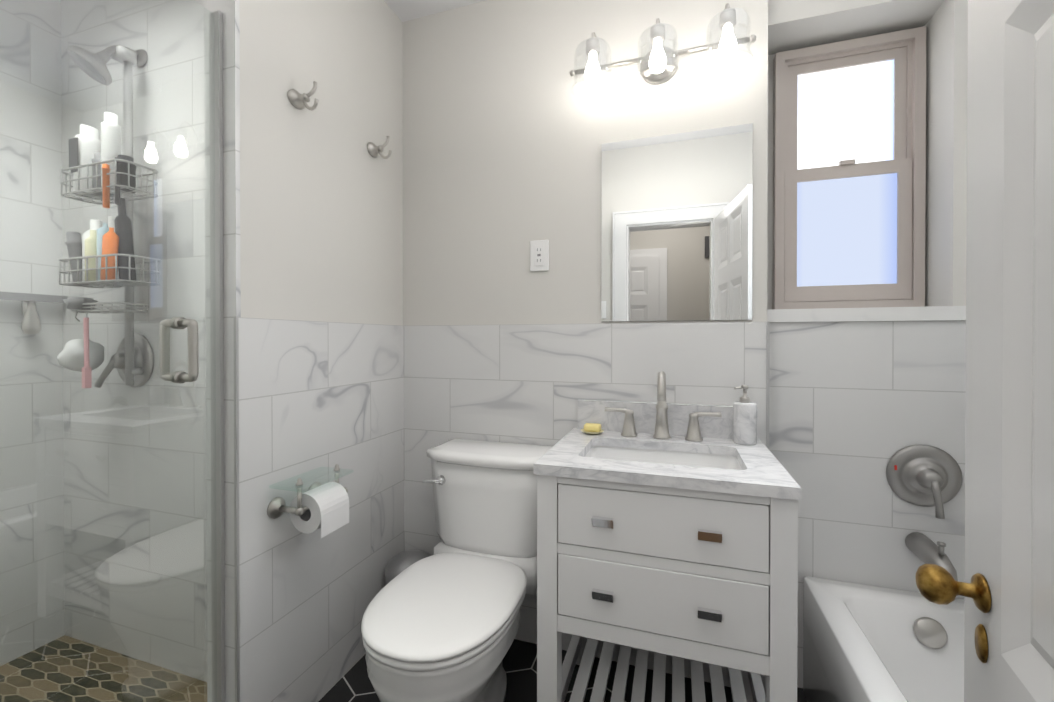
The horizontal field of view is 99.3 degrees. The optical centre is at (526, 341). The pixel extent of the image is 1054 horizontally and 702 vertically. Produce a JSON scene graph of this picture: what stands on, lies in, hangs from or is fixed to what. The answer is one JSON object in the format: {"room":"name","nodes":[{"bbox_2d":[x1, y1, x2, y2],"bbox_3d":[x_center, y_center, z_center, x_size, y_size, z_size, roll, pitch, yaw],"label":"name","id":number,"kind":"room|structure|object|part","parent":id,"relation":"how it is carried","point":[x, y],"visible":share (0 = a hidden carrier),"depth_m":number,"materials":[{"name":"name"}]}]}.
{"room":"bathroom","nodes":[
{"label":"bathroom","id":0,"kind":"room"},
{"bbox_2d":[0,0,64,665],"bbox_3d":[-1.843,-0.090,1.081,0.100,2.310,1.065,0,0,18],"label":"wall","id":1,"kind":"structure","parent":0,"point":[55,379],"depth_m":1.49,"materials":[{"name":"tile"}]},
{"bbox_2d":[0,291,67,333],"bbox_3d":[-1.639,-0.092,1.480,0.037,0.134,0.240,0,0,18],"label":"squeegee","id":2,"kind":"object","parent":1,"relation":"hanging from","point":[30,323],"depth_m":1.47,"materials":[{"name":"grey plastic"}]},
{"bbox_3d":[-1.639,-0.088,1.478,0.037,0.127,0.048,0,0,18],"label":"handle","id":3,"kind":"part","parent":2,"relation":"part of","materials":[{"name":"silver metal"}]},
{"bbox_3d":[-1.636,-0.147,1.479,0.018,0.024,0.240,0,0,18],"label":"blade","id":4,"kind":"part","parent":2,"relation":"part of","materials":[{"name":"grey plastic"}]},
{"bbox_2d":[61,0,206,681],"bbox_3d":[-1.101,-0.094,1.829,1.040,2.310,0.820,0,0,18],"label":"wall","id":5,"kind":"structure","parent":0,"point":[149,494],"depth_m":1.44,"materials":[{"name":"tile"}]},
{"bbox_2d":[57,45,160,387],"bbox_3d":[-1.246,-0.401,1.350,0.342,1.070,0.175,0,0,18],"label":"shower caddy","id":6,"kind":"object","parent":5,"relation":"attached to","point":[127,68],"depth_m":1.31,"materials":[{"name":"silver metal"}]},
{"bbox_2d":[85,230,96,280],"bbox_3d":[-1.264,-0.250,1.305,0.024,0.150,0.040,0,0,18],"label":"bottle","id":7,"kind":"object","parent":6,"relation":"on","point":[90,263],"depth_m":1.29,"materials":[{"name":"beige plastic"}]},
{"bbox_2d":[97,223,108,279],"bbox_3d":[-1.227,-0.260,1.304,0.024,0.170,0.040,0,0,18],"label":"bottle","id":8,"kind":"object","parent":6,"relation":"on","point":[106,227],"depth_m":1.29,"materials":[{"name":"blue plastic"}]},
{"bbox_2d":[94,333,153,387],"bbox_3d":[-1.281,0.059,1.417,0.176,0.176,0.075,0,0,18],"label":"shower valve","id":9,"kind":"object","parent":5,"relation":"attached to","point":[140,363],"depth_m":1.42,"materials":[{"name":"grey metal"}]},
{"bbox_2d":[239,0,402,325],"bbox_3d":[-0.637,-0.092,1.435,0.088,2.310,0.700,0,0,18],"label":"wall","id":10,"kind":"structure","parent":0,"point":[321,213],"depth_m":1.35,"materials":[{"name":"white paint"}]},
{"bbox_2d":[205,0,241,701],"bbox_3d":[-0.744,-0.090,1.095,0.100,2.310,0.012,0,0,18],"label":"shower door frame","id":11,"kind":"structure","parent":10,"relation":"attached to","point":[229,10],"depth_m":1.08,"materials":[{"name":"metal"}]},
{"bbox_2d":[234,317,239,701],"bbox_3d":[-0.698,0.503,1.077,0.007,1.125,0.007,0,0,18],"label":"trim","id":12,"kind":"structure","parent":11,"relation":"attached to","point":[236,506],"depth_m":1.07,"materials":[{"name":"silver metal"}]},
{"bbox_2d":[287,81,318,110],"bbox_3d":[-0.607,-0.680,1.244,0.087,0.086,0.060,0,0,18],"label":"robe hook","id":13,"kind":"object","parent":10,"relation":"attached to","point":[297,99],"visible":1,"depth_m":1.24,"materials":[{"name":"silver metal"}]},
{"bbox_2d":[267,464,352,537],"bbox_3d":[-0.577,0.428,1.230,0.132,0.156,0.202,0,0,18],"label":"toilet paper holder","id":14,"kind":"object","parent":10,"relation":"attached to","point":[319,505],"visible":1,"depth_m":1.18,"materials":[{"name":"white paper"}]},
{"bbox_3d":[-0.584,0.374,1.226,0.114,0.008,0.185,0,0,18],"label":"glass","id":15,"kind":"part","parent":14,"relation":"part of","materials":[{"name":"glass"}]},
{"bbox_2d":[241,317,403,701],"bbox_3d":[-0.592,0.501,1.417,0.012,1.125,0.688,0,0,18],"label":"wall tiles","id":16,"kind":"structure","parent":10,"relation":"attached to","point":[318,395],"depth_m":1.31,"materials":[{"name":"tile"}]},
{"bbox_2d":[367,136,391,158],"bbox_3d":[-0.502,-0.675,1.560,0.087,0.086,0.060,0,0,18],"label":"robe hook","id":17,"kind":"object","parent":10,"relation":"attached to","point":[373,149],"visible":1,"depth_m":1.56,"materials":[{"name":"silver metal"}]},
{"bbox_2d":[384,0,485,21],"bbox_3d":[-0.445,-1.290,0.351,3.210,0.100,3.200,0,0,18],"label":"ceiling","id":18,"kind":"structure","parent":0,"point":[405,10],"depth_m":1.67,"materials":[{"name":"white paint"}]},
{"bbox_2d":[319,639,806,701],"bbox_3d":[0.201,1.097,0.844,2.085,0.060,1.885,0,0,18],"label":"floor","id":19,"kind":"structure","parent":0,"point":[519,665],"depth_m":1.39,"materials":[{"name":"black tile"}]},
{"bbox_2d":[0,635,206,701],"bbox_3d":[-1.337,1.051,0.989,0.925,0.030,0.935,0,0,18],"label":"shower floor","id":20,"kind":"structure","parent":19,"relation":"on","point":[70,662],"depth_m":1.38,"materials":[{"name":"tile"}]},
{"bbox_2d":[385,550,430,585],"bbox_3d":[-0.419,0.912,1.614,0.180,0.300,0.180,0,0,18],"label":"waste bin","id":21,"kind":"object","parent":19,"relation":"on","point":[397,564],"visible":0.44,"depth_m":1.58,"materials":[{"name":"silver metal"}]},
{"bbox_2d":[361,439,552,701],"bbox_3d":[-0.183,0.710,1.282,0.432,0.708,0.663,0,0,18],"label":"toilet","id":22,"kind":"object","parent":19,"relation":"on","point":[441,624],"visible":1,"depth_m":1.23,"materials":[{"name":"white ceramic"}]},
{"bbox_3d":[-0.303,0.448,1.453,0.078,0.032,0.022,0,0,18],"label":"lever","id":23,"kind":"part","parent":22,"relation":"part of","materials":[{"name":"silver metal"}]},
{"bbox_3d":[-0.214,0.699,1.189,0.372,0.018,0.465,0,0,18],"label":"seat","id":24,"kind":"part","parent":22,"relation":"part of","materials":[{"name":"white plastic"}]},
{"bbox_3d":[-0.213,0.687,1.191,0.376,0.040,0.472,0,0,18],"label":"seat lid","id":25,"kind":"part","parent":22,"relation":"part of","materials":[{"name":"white plastic"}]},
{"bbox_3d":[-0.112,0.530,1.496,0.410,0.277,0.202,0,0,18],"label":"tank","id":26,"kind":"part","parent":22,"relation":"part of","materials":[{"name":"white ceramic"}]},
{"bbox_3d":[-0.113,0.373,1.491,0.432,0.035,0.218,0,0,18],"label":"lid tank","id":27,"kind":"part","parent":22,"relation":"part of","materials":[{"name":"white ceramic"}]},
{"bbox_2d":[533,371,800,701],"bbox_3d":[0.359,0.576,1.219,0.570,0.978,0.466,0,0,18],"label":"bathroom vanity","id":28,"kind":"object","parent":19,"relation":"on","point":[664,528],"visible":1,"depth_m":1.04,"materials":[{"name":"white paint"}]},
{"bbox_3d":[0.176,0.592,1.042,0.048,0.022,0.014,0,0,18],"label":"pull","id":29,"kind":"part","parent":28,"relation":"part of","materials":[{"name":"black metal"}]},
{"bbox_3d":[0.176,0.420,1.040,0.048,0.022,0.014,0,0,18],"label":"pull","id":30,"kind":"part","parent":28,"relation":"part of","materials":[{"name":"silver metal"}]},
{"bbox_3d":[0.294,0.586,1.019,0.456,0.146,0.018,0,0,18],"label":"drawer","id":31,"kind":"part","parent":28,"relation":"part of","materials":[{"name":"white paint"}]},
{"bbox_3d":[0.294,0.414,1.018,0.456,0.141,0.018,0,0,18],"label":"drawer","id":32,"kind":"part","parent":28,"relation":"part of","materials":[{"name":"white paint"}]},
{"bbox_2d":[533,399,800,500],"bbox_3d":[0.359,0.258,1.218,0.570,0.124,0.464,0,0,18],"label":"countertop","id":33,"kind":"structure","parent":28,"relation":"on","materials":[{"name":"stone"}]},
{"bbox_2d":[604,371,721,441],"bbox_3d":[0.399,0.190,1.337,0.343,0.208,0.132,0,0,18],"label":"faucet","id":34,"kind":"object","parent":33,"relation":"on","point":[629,434],"depth_m":1.36,"materials":[{"name":"silver metal"}]},
{"bbox_2d":[585,446,741,469],"bbox_3d":[0.357,0.387,1.207,0.432,0.132,0.272,0,0,18],"label":"sink","id":35,"kind":"object","parent":33,"relation":"in","point":[689,456],"depth_m":1.31,"materials":[{"name":"white ceramic"}]},
{"bbox_2d":[733,401,756,444],"bbox_3d":[0.634,0.235,1.303,0.062,0.118,0.062,0,0,18],"label":"dispenser","id":36,"kind":"object","parent":33,"relation":"on","point":[744,412],"depth_m":1.28,"materials":[{"name":"stone"}]},
{"bbox_3d":[0.395,0.592,0.969,0.048,0.022,0.014,0,0,18],"label":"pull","id":37,"kind":"part","parent":28,"relation":"part of","materials":[{"name":"black metal"}]},
{"bbox_3d":[0.395,0.421,0.968,0.048,0.022,0.014,0,0,18],"label":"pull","id":38,"kind":"part","parent":28,"relation":"part of","materials":[{"name":"brown metal"}]},
{"bbox_2d":[803,577,964,701],"bbox_3d":[0.912,0.893,0.632,0.595,0.350,1.362,0,0,18],"label":"bathtub","id":39,"kind":"object","parent":19,"relation":"on","point":[864,643],"visible":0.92,"depth_m":1.18,"materials":[{"name":"white ceramic"}]},
{"bbox_3d":[-0.873,1.022,0.740,0.118,0.090,0.755,0,0,18],"label":"curb","id":40,"kind":"object","parent":19,"relation":"on","visible":0},
{"bbox_2d":[209,10,224,701],"bbox_3d":[-0.868,0.091,0.735,0.032,1.768,0.751,0,0,18],"label":"channel","id":41,"kind":"object","parent":40,"relation":"on","point":[218,299],"visible":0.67,"depth_m":1.08,"materials":[{"name":"silver metal"}]},
{"bbox_2d":[0,0,216,701],"bbox_3d":[-0.868,0.089,0.735,0.008,1.747,0.728,0,0,18],"label":"shower door","id":42,"kind":"structure","parent":41,"relation":"attached to","point":[128,389],"depth_m":0.88,"materials":[{"name":"clear glass"}]},
{"bbox_2d":[159,317,198,383],"bbox_3d":[-0.780,0.018,1.002,0.109,0.148,0.028,0,0,18],"label":"door pull","id":43,"kind":"object","parent":42,"relation":"attached to","point":[191,375],"visible":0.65,"depth_m":0.99,"materials":[{"name":"silver metal"}]},
{"bbox_2d":[402,0,767,325],"bbox_3d":[0.123,-0.093,1.704,1.364,2.310,0.288,0,0,18],"label":"wall","id":44,"kind":"structure","parent":0,"point":[507,134],"depth_m":1.58,"materials":[{"name":"white paint"}]},
{"bbox_2d":[530,240,548,270],"bbox_3d":[0.043,-0.303,1.572,0.068,0.108,0.009,0,0,18],"label":"electrical outlet plate","id":45,"kind":"object","parent":44,"relation":"attached to","point":[539,255],"visible":1,"depth_m":1.57,"materials":[{"name":"white plastic"}]},
{"bbox_2d":[404,322,765,690],"bbox_3d":[0.118,0.500,1.551,1.276,1.125,0.012,0,0,18],"label":"wall tile","id":46,"kind":"structure","parent":44,"relation":"attached to","point":[530,384],"depth_m":1.56,"materials":[{"name":"tile"}]},
{"bbox_2d":[569,3,755,99],"bbox_3d":[0.393,-0.877,1.357,0.559,0.190,0.192,0,0,18],"label":"sconce","id":47,"kind":"object","parent":44,"relation":"attached to","point":[659,63],"visible":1,"depth_m":1.32,"materials":[{"name":"silver metal"}]},
{"bbox_3d":[0.204,-0.853,1.389,0.133,0.141,0.133,0,0,18],"label":"lamp shade","id":48,"kind":"part","parent":47,"relation":"part of","materials":[{"name":"clear glass"}]},
{"bbox_3d":[0.204,-0.847,1.389,0.052,0.093,0.052,0,0,18],"label":"bulb","id":49,"kind":"part","parent":47,"relation":"part of","materials":[{"name":"white glass"}]},
{"bbox_3d":[0.387,-0.847,1.328,0.052,0.093,0.052,0,0,18],"label":"bulb","id":50,"kind":"part","parent":47,"relation":"part of","materials":[{"name":"white glass"}]},
{"bbox_3d":[0.387,-0.853,1.328,0.133,0.141,0.133,0,0,18],"label":"lamp shade","id":51,"kind":"part","parent":47,"relation":"part of","materials":[{"name":"clear glass"}]},
{"bbox_3d":[0.569,-0.846,1.268,0.052,0.093,0.052,0,0,18],"label":"bulb","id":52,"kind":"part","parent":47,"relation":"part of","materials":[{"name":"white glass"}]},
{"bbox_3d":[0.569,-0.852,1.268,0.133,0.141,0.133,0,0,18],"label":"lamp shade","id":53,"kind":"part","parent":47,"relation":"part of","materials":[{"name":"clear glass"}]},
{"bbox_2d":[601,123,752,320],"bbox_3d":[0.467,-0.366,1.432,0.457,0.594,0.006,0,0,18],"label":"mirror","id":54,"kind":"object","parent":44,"relation":"attached to","point":[676,226],"visible":1,"depth_m":1.42,"materials":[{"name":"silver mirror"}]},
{"bbox_2d":[766,322,769,448],"bbox_3d":[0.722,0.501,1.345,0.008,1.125,0.008,0,0,18],"label":"trim","id":55,"kind":"structure","parent":44,"relation":"attached to","point":[767,374],"depth_m":1.34,"materials":[{"name":"white tile"}]},
{"bbox_2d":[767,54,774,308],"bbox_3d":[1.030,-0.545,1.516,0.474,0.885,0.070,0,0,18],"label":"wall","id":56,"kind":"structure","parent":0,"point":[770,195],"depth_m":1.54,"materials":[{"name":"white paint"}]},
{"bbox_2d":[772,26,925,308],"bbox_3d":[1.033,-0.535,1.456,0.410,0.863,0.041,0,0,18],"label":"window","id":57,"kind":"structure","parent":56,"relation":"in","point":[846,231],"depth_m":1.45,"materials":[{"name":"beige wood"}]},
{"label":"glass","id":58,"kind":"part","parent":57,"relation":"part of","materials":[{"name":"glass"}]},
{"label":"glass","id":59,"kind":"part","parent":57,"relation":"part of","materials":[{"name":"glass"}]},
{"bbox_3d":[1.036,-0.729,1.464,0.330,0.395,0.013,0,0,18],"label":"window sash","id":60,"kind":"part","parent":57,"relation":"part of","materials":[{"name":"glass"}]},
{"bbox_3d":[1.030,-0.359,1.448,0.350,0.450,0.023,0,0,18],"label":"window sash","id":61,"kind":"part","parent":57,"relation":"part of","materials":[{"name":"glass"}]},
{"bbox_2d":[768,0,965,687],"bbox_3d":[1.114,-0.091,1.404,0.706,2.310,0.235,0,0,18],"label":"wall","id":62,"kind":"structure","parent":0,"point":[855,407],"depth_m":1.33,"materials":[{"name":"tile"}]},
{"bbox_2d":[767,306,965,321],"bbox_3d":[1.114,-0.081,1.400,0.704,0.040,0.243,0,0,18],"label":"sill","id":63,"kind":"structure","parent":62,"relation":"on","point":[931,313],"depth_m":1.31,"materials":[{"name":"white stone"}]},
{"bbox_2d":[886,445,962,518],"bbox_3d":[1.117,0.384,1.241,0.176,0.184,0.076,0,0,18],"label":"tub valve","id":64,"kind":"object","parent":62,"relation":"attached to","point":[925,475],"visible":1,"depth_m":1.26,"materials":[{"name":"grey metal"}]},
{"bbox_2d":[905,532,957,580],"bbox_3d":[1.092,0.574,1.202,0.060,0.104,0.167,0,0,18],"label":"tub spout","id":65,"kind":"object","parent":62,"relation":"attached to","point":[925,549],"visible":0.83,"depth_m":1.20,"materials":[{"name":"grey metal"}]},
{"bbox_2d":[925,0,967,305],"bbox_3d":[1.339,-0.673,1.326,0.232,1.145,0.235,0,0,18],"label":"wall","id":66,"kind":"structure","parent":0,"point":[946,25],"depth_m":1.28,"materials":[{"name":"white paint"}]},
{"bbox_3d":[-0.040,0.123,0.007,0.694,1.897,0.156,0,0,18],"label":"door frame","id":67,"kind":"structure","parent":0,"visible":0},
{"bbox_2d":[964,0,1053,701],"bbox_3d":[0.390,0.164,0.249,0.035,1.797,0.620,0,0,28],"label":"bathroom door","id":68,"kind":"structure","parent":67,"relation":"attached to","point":[1009,490],"depth_m":0.44,"materials":[{"name":"white"}]},
{"bbox_2d":[915,564,990,662],"bbox_3d":[0.510,0.299,0.476,0.149,0.096,0.041,0,0,28],"label":"door knob","id":69,"kind":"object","parent":68,"relation":"attached to","point":[937,584],"depth_m":0.49,"materials":[{"name":"gold metal"}]}
]}

